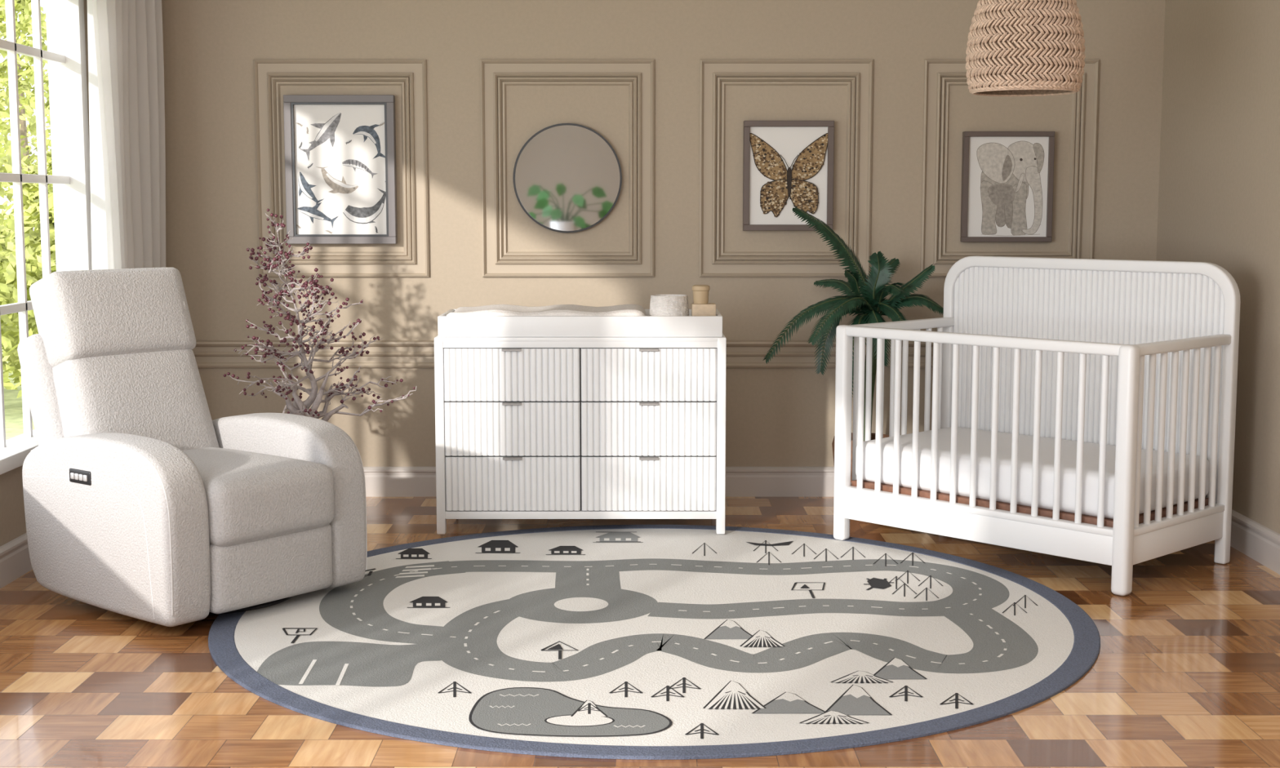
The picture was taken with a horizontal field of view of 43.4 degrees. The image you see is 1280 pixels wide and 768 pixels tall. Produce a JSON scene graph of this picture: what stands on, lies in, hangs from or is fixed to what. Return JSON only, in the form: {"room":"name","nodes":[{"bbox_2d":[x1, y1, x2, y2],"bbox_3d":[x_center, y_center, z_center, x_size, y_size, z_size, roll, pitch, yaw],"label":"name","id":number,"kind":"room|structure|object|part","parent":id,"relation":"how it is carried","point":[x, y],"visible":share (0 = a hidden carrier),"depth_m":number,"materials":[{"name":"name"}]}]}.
{"room":"bedroom","nodes":[
{"label":"bedroom","id":0,"kind":"room"},
{"bbox_2d":[0,0,89,546],"bbox_3d":[-2.420,-0.386,3.001,0.120,2.900,9.250,0,6,0],"label":"wall","id":1,"kind":"structure","parent":0,"point":[12,516],"depth_m":6.07,"materials":[{"name":"paint"}]},
{"bbox_2d":[0,532,32,588],"bbox_3d":[-2.348,0.983,3.154,0.024,0.144,9.250,0,6,0],"label":"baseboard","id":2,"kind":"structure","parent":1,"relation":"attached to","point":[15,559],"depth_m":6.02,"materials":[{"name":"grey paint"}]},
{"bbox_2d":[0,0,92,475],"bbox_3d":[-2.390,-0.552,5.070,0.180,1.910,3.680,0,6,0],"label":"window","id":3,"kind":"structure","parent":1,"relation":"in","point":[65,55],"depth_m":6.71,"materials":[{"name":"white paint"}]},
{"bbox_2d":[87,0,165,270],"bbox_3d":[-2.235,-0.547,5.272,0.117,2.674,4.600,0,6,0],"label":"sheer curtain","id":4,"kind":"object","parent":3,"relation":"hanging from","point":[126,62],"visible":0.48,"depth_m":6.97,"materials":[{"name":"white fabric"}]},
{"bbox_2d":[0,497,1279,767],"bbox_3d":[0.045,1.105,3.167,5.050,0.100,9.490,0,6,0],"label":"floor","id":5,"kind":"structure","parent":0,"point":[1185,672],"depth_m":4.64,"materials":[{"name":"brown wood"}]},
{"bbox_2d":[223,208,416,422],"bbox_3d":[-1.384,-0.063,6.943,0.750,1.381,0.661,3,7,27],"label":"tree","id":6,"kind":"object","parent":5,"relation":"on","point":[299,407],"visible":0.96,"depth_m":6.93,"materials":[{"name":"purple plant"}]},
{"bbox_2d":[434,333,726,534],"bbox_3d":[-0.250,0.200,6.995,1.222,0.845,0.492,0,6,0],"label":"dresser","id":7,"kind":"object","parent":5,"relation":"on","point":[526,428],"visible":0.95,"depth_m":6.76,"materials":[{"name":"white paint"}]},
{"bbox_3d":[-0.537,-0.143,6.718,0.080,0.011,0.018,0,6,0],"label":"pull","id":8,"kind":"part","parent":7,"relation":"part of","materials":[{"name":"grey metal"}]},
{"bbox_3d":[-0.537,0.083,6.743,0.080,0.011,0.018,0,6,0],"label":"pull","id":9,"kind":"part","parent":7,"relation":"part of","materials":[{"name":"grey metal"}]},
{"bbox_3d":[-0.537,-0.039,6.747,0.568,0.221,0.028,0,6,0],"label":"drawer","id":10,"kind":"part","parent":7,"relation":"part of","materials":[{"name":"white paint"}]},
{"bbox_3d":[-0.537,0.314,6.769,0.080,0.011,0.018,0,6,0],"label":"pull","id":11,"kind":"part","parent":7,"relation":"part of","materials":[{"name":"grey metal"}]},
{"bbox_3d":[-0.537,0.189,6.772,0.568,0.226,0.028,0,6,0],"label":"drawer","id":12,"kind":"part","parent":7,"relation":"part of","materials":[{"name":"white paint"}]},
{"bbox_3d":[-0.537,0.420,6.798,0.568,0.228,0.028,0,6,0],"label":"drawer","id":13,"kind":"part","parent":7,"relation":"part of","materials":[{"name":"white paint"}]},
{"bbox_2d":[437,309,722,337],"bbox_3d":[-0.250,-0.265,6.948,1.190,0.088,0.462,0,6,0],"label":"tray","id":14,"kind":"object","parent":7,"relation":"on","point":[647,326],"visible":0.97,"depth_m":6.72,"materials":[{"name":"white paint"}]},
{"bbox_2d":[446,304,645,315],"bbox_3d":[-0.398,-0.282,6.947,0.850,0.104,0.420,0,6,0],"label":"changing pad","id":15,"kind":"object","parent":14,"relation":"on","point":[494,309],"visible":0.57,"depth_m":6.77,"materials":[{"name":"fabric"}]},
{"bbox_2d":[649,294,688,315],"bbox_3d":[0.125,-0.302,6.879,0.170,0.155,0.170,4,7,30],"label":"basket","id":16,"kind":"object","parent":14,"relation":"on","point":[660,304],"visible":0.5,"depth_m":6.81,"materials":[{"name":"white fabric"}]},
{"bbox_2d":[691,302,715,315],"bbox_3d":[0.270,-0.280,6.831,0.104,0.123,0.100,0,6,0],"label":"box","id":17,"kind":"object","parent":14,"relation":"on","point":[709,308],"visible":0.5,"depth_m":6.78,"materials":[{"name":"beige cardboard"}]},
{"bbox_2d":[692,284,710,304],"bbox_3d":[0.258,-0.380,6.820,0.076,0.078,0.076,0,6,0],"label":"lidded jar","id":18,"kind":"object","parent":17,"relation":"on","point":[700,292],"visible":1,"depth_m":6.79,"materials":[{"name":"beige ceramic"}]},
{"bbox_3d":[0.037,0.314,6.769,0.080,0.011,0.018,0,6,0],"label":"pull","id":19,"kind":"part","parent":7,"relation":"part of","materials":[{"name":"grey metal"}]},
{"bbox_3d":[0.037,0.420,6.798,0.568,0.228,0.028,0,6,0],"label":"drawer","id":20,"kind":"part","parent":7,"relation":"part of","materials":[{"name":"white paint"}]},
{"bbox_3d":[0.037,-0.143,6.718,0.080,0.011,0.018,0,6,0],"label":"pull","id":21,"kind":"part","parent":7,"relation":"part of","materials":[{"name":"grey metal"}]},
{"bbox_3d":[0.037,0.083,6.743,0.080,0.011,0.018,0,6,0],"label":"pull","id":22,"kind":"part","parent":7,"relation":"part of","materials":[{"name":"grey metal"}]},
{"bbox_3d":[0.037,-0.039,6.747,0.568,0.221,0.028,0,6,0],"label":"drawer","id":23,"kind":"part","parent":7,"relation":"part of","materials":[{"name":"white paint"}]},
{"bbox_3d":[0.037,0.189,6.772,0.568,0.226,0.028,0,6,0],"label":"drawer","id":24,"kind":"part","parent":7,"relation":"part of","materials":[{"name":"white paint"}]},
{"bbox_2d":[208,524,1100,759],"bbox_3d":[0.046,0.782,5.551,2.970,0.009,2.970,0,6,0],"label":"rug","id":25,"kind":"object","parent":5,"relation":"on","point":[606,642],"visible":0.97,"depth_m":5.14,"materials":[{"name":"white fabric"}]},
{"bbox_2d":[17,267,367,626],"bbox_3d":[-1.629,0.176,5.734,1.073,1.155,0.855,5,8,38],"label":"recliner chair","id":26,"kind":"object","parent":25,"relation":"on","point":[140,504],"visible":1,"depth_m":5.58,"materials":[{"name":"fabric"}]},
{"bbox_3d":[-1.884,0.312,5.418,0.125,0.048,0.012,5,8,38],"label":"control panel","id":27,"kind":"part","parent":26,"relation":"part of","materials":[{"name":"black plastic"}]},
{"bbox_2d":[29,267,195,367],"bbox_3d":[-1.927,-0.245,5.902,0.222,0.331,0.545,-19,-7,38],"label":"cushion","id":28,"kind":"object","parent":26,"relation":"on","point":[83,317],"depth_m":5.77,"materials":[{"name":"fabric"}]},
{"bbox_3d":[-1.791,0.465,5.465,0.873,0.589,0.165,5,8,38],"label":"arm","id":29,"kind":"part","parent":26,"relation":"part of","materials":[{"name":"fabric"}]},
{"bbox_2d":[52,349,219,450],"bbox_3d":[-1.840,0.130,5.874,0.224,0.500,0.568,-19,-7,38],"label":"cushion","id":30,"kind":"object","parent":26,"relation":"on","point":[159,394],"depth_m":5.77,"materials":[{"name":"fabric"}]},
{"bbox_2d":[182,447,333,546],"bbox_3d":[-1.497,0.388,5.659,0.744,0.256,0.515,5,8,38],"label":"seat cushion","id":31,"kind":"object","parent":26,"relation":"on","point":[254,496],"depth_m":5.46,"materials":[{"name":"fabric"}]},
{"bbox_3d":[-1.274,0.621,5.508,0.120,0.240,0.515,5,8,38],"label":"footrest panel","id":32,"kind":"part","parent":26,"relation":"part of","materials":[{"name":"fabric"}]},
{"bbox_3d":[-1.369,0.405,5.996,0.873,0.589,0.165,5,8,38],"label":"arm","id":33,"kind":"part","parent":26,"relation":"part of","materials":[{"name":"fabric"}]},
{"bbox_2d":[762,205,943,482],"bbox_3d":[0.970,-0.114,7.342,0.836,1.393,0.503,0,6,0],"label":"potted palm","id":34,"kind":"object","parent":5,"relation":"on","point":[872,301],"visible":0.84,"depth_m":7.26,"materials":[{"name":"green plant"}]},
{"bbox_2d":[831,432,888,482],"bbox_3d":[1.030,0.409,7.422,0.290,0.335,0.290,0,6,0],"label":"pot","id":35,"kind":"object","parent":34,"relation":"on","point":[873,435],"depth_m":7.39,"materials":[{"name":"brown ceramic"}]},
{"bbox_2d":[833,255,1240,595],"bbox_3d":[1.556,0.096,6.444,0.810,1.174,1.349,-6,9,-44],"label":"crib","id":36,"kind":"object","parent":5,"relation":"on","point":[1085,409],"visible":1,"depth_m":6.31,"materials":[{"name":"white paint"}]},
{"bbox_3d":[1.557,0.341,6.473,0.698,0.177,1.238,-6,9,-44],"label":"crib mattress","id":37,"kind":"part","parent":36,"relation":"part of","materials":[{"name":"white fabric"}]},
{"bbox_3d":[1.830,-0.032,6.697,0.024,0.893,1.257,-6,9,-44],"label":"headboard fluted panel","id":38,"kind":"part","parent":36,"relation":"part of","materials":[{"name":"white paint"}]},
{"bbox_3d":[1.829,0.066,6.707,0.050,1.174,1.349,-6,9,-44],"label":"headboard frame","id":39,"kind":"part","parent":36,"relation":"part of","materials":[{"name":"white paint"}]},
{"bbox_2d":[161,0,1165,466],"bbox_3d":[0.045,-0.907,7.657,5.050,2.900,0.120,0,6,0],"label":"wall","id":40,"kind":"structure","parent":0,"point":[775,417],"depth_m":7.58,"materials":[{"name":"paint"}]},
{"bbox_2d":[283,94,397,244],"bbox_3d":[-1.406,-1.006,7.558,0.514,0.692,0.051,0,6,0],"label":"framed picture","id":41,"kind":"object","parent":40,"relation":"attached to","point":[340,176],"visible":0.99,"depth_m":7.55,"materials":[{"name":"grey paper"}]},
{"bbox_2d":[253,59,429,277],"bbox_3d":[-1.404,-1.012,7.573,0.806,1.016,0.023,0,6,0],"label":"trim","id":42,"kind":"structure","parent":40,"relation":"attached to","point":[269,75],"depth_m":7.57,"materials":[{"name":"beige paint"}]},
{"bbox_2d":[480,59,654,277],"bbox_3d":[-0.340,-1.012,7.573,0.814,1.016,0.023,0,6,0],"label":"trim","id":43,"kind":"structure","parent":40,"relation":"attached to","point":[495,75],"depth_m":7.57,"materials":[{"name":"beige paint"}]},
{"bbox_2d":[512,123,622,233],"bbox_3d":[-0.341,-0.968,7.573,0.512,0.512,0.027,0,6,0],"label":"round wall mirror","id":44,"kind":"object","parent":40,"relation":"attached to","point":[567,177],"visible":1,"depth_m":7.57,"materials":[{"name":"grey mirror"}]},
{"bbox_2d":[191,340,942,368],"bbox_3d":[0.045,-0.141,7.667,4.810,0.131,0.030,0,6,0],"label":"trim","id":45,"kind":"structure","parent":40,"relation":"attached to","point":[207,353],"depth_m":7.67,"materials":[{"name":"beige paint"}]},
{"bbox_2d":[363,466,834,497],"bbox_3d":[0.045,0.470,7.738,4.810,0.144,0.024,0,6,0],"label":"baseboard","id":46,"kind":"structure","parent":40,"relation":"attached to","point":[380,482],"depth_m":7.73,"materials":[{"name":"grey paint"}]},
{"bbox_2d":[698,59,873,277],"bbox_3d":[0.685,-1.012,7.573,0.809,1.016,0.023,0,6,0],"label":"trim","id":47,"kind":"structure","parent":40,"relation":"attached to","point":[715,75],"depth_m":7.57,"materials":[{"name":"beige paint"}]},
{"bbox_2d":[742,120,834,231],"bbox_3d":[0.697,-0.978,7.563,0.422,0.512,0.046,0,6,0],"label":"picture","id":48,"kind":"object","parent":40,"relation":"attached to","point":[787,164],"visible":0.94,"depth_m":7.55,"materials":[{"name":"grey"}]},
{"bbox_2d":[960,131,1054,242],"bbox_3d":[1.728,-0.927,7.569,0.423,0.515,0.046,0,6,0],"label":"picture","id":49,"kind":"object","parent":40,"relation":"attached to","point":[1007,177],"visible":1,"depth_m":7.56,"materials":[{"name":"grey paper"}]},
{"bbox_2d":[920,59,1099,277],"bbox_3d":[1.740,-1.012,7.573,0.815,1.016,0.023,0,6,0],"label":"trim","id":50,"kind":"structure","parent":40,"relation":"attached to","point":[939,74],"depth_m":7.57,"materials":[{"name":"beige paint"}]},
{"bbox_2d":[1155,0,1279,533],"bbox_3d":[2.510,-0.386,3.001,0.120,2.900,9.250,0,6,0],"label":"wall","id":51,"kind":"structure","parent":0,"point":[1219,191],"depth_m":6.59,"materials":[{"name":"paint"}]},
{"bbox_2d":[1230,509,1279,574],"bbox_3d":[2.438,0.983,3.154,0.024,0.144,9.250,0,6,0],"label":"baseboard","id":52,"kind":"structure","parent":51,"relation":"attached to","point":[1252,539],"depth_m":6.35,"materials":[{"name":"grey paint"}]},
{"bbox_3d":[0.045,-1.877,2.834,5.050,0.100,9.490,0,6,0],"label":"ceiling","id":53,"kind":"structure","parent":0,"visible":0},
{"bbox_2d":[965,0,1085,97],"bbox_3d":[1.366,-1.585,5.659,0.414,1.109,0.415,0,6,0],"label":"pendant lamp","id":54,"kind":"object","parent":53,"relation":"hanging from","point":[1015,48],"visible":1,"depth_m":5.55,"materials":[{"name":"wicker"}]},
{"label":"outside","id":55,"kind":"structure","parent":0,"visible":0},
{"bbox_2d":[1,324,34,439],"bbox_3d":[-33.000,-0.015,18.111,60.000,0.001,60.000,0,6,0],"label":"lawn","id":56,"kind":"structure","parent":55,"point":[13,406],"depth_m":15.58,"materials":[{"name":"green plant"}]},
{"bbox_2d":[0,225,35,373],"bbox_3d":[-6.987,-0.869,17.061,2.731,1.946,2.693,0,6,0],"label":"tree","id":57,"kind":"object","parent":56,"relation":"on","point":[5,231],"visible":0.16,"depth_m":16.78,"materials":[{"name":"green plant"}]},
{"bbox_2d":[0,36,49,222],"bbox_3d":[-10.555,-3.514,24.639,4.630,5.507,4.391,0,6,0],"label":"tree","id":58,"kind":"object","parent":56,"relation":"on","point":[3,206],"visible":0.06,"depth_m":24.89,"materials":[{"name":"green plant"}]},
{"bbox_2d":[0,0,51,231],"bbox_3d":[-8.085,-2.844,21.329,3.209,4.914,3.408,-4,7,-29],"label":"tree","id":59,"kind":"object","parent":56,"relation":"on","point":[24,24],"visible":0.29,"depth_m":20.95,"materials":[{"name":"green plant"}]},
{"bbox_2d":[1,151,52,349],"bbox_3d":[-6.939,-1.432,19.037,2.200,2.621,2.278,6,9,44],"label":"tree","id":60,"kind":"object","parent":56,"relation":"on","point":[30,190],"visible":0.09,"depth_m":18.64,"materials":[{"name":"green plant"}]},
{"bbox_2d":[0,134,56,398],"bbox_3d":[-6.577,-1.654,15.142,2.613,3.926,2.598,0,6,0],"label":"tree","id":61,"kind":"object","parent":56,"relation":"on","point":[10,274],"visible":0.51,"depth_m":15.17,"materials":[{"name":"green plant"}]},
{"bbox_2d":[0,183,56,389],"bbox_3d":[-5.635,-0.929,15.814,1.956,2.340,1.904,0,6,0],"label":"tree","id":62,"kind":"object","parent":56,"relation":"on","point":[11,366],"visible":0.09,"depth_m":15.49,"materials":[{"name":"green plant"}]}
]}

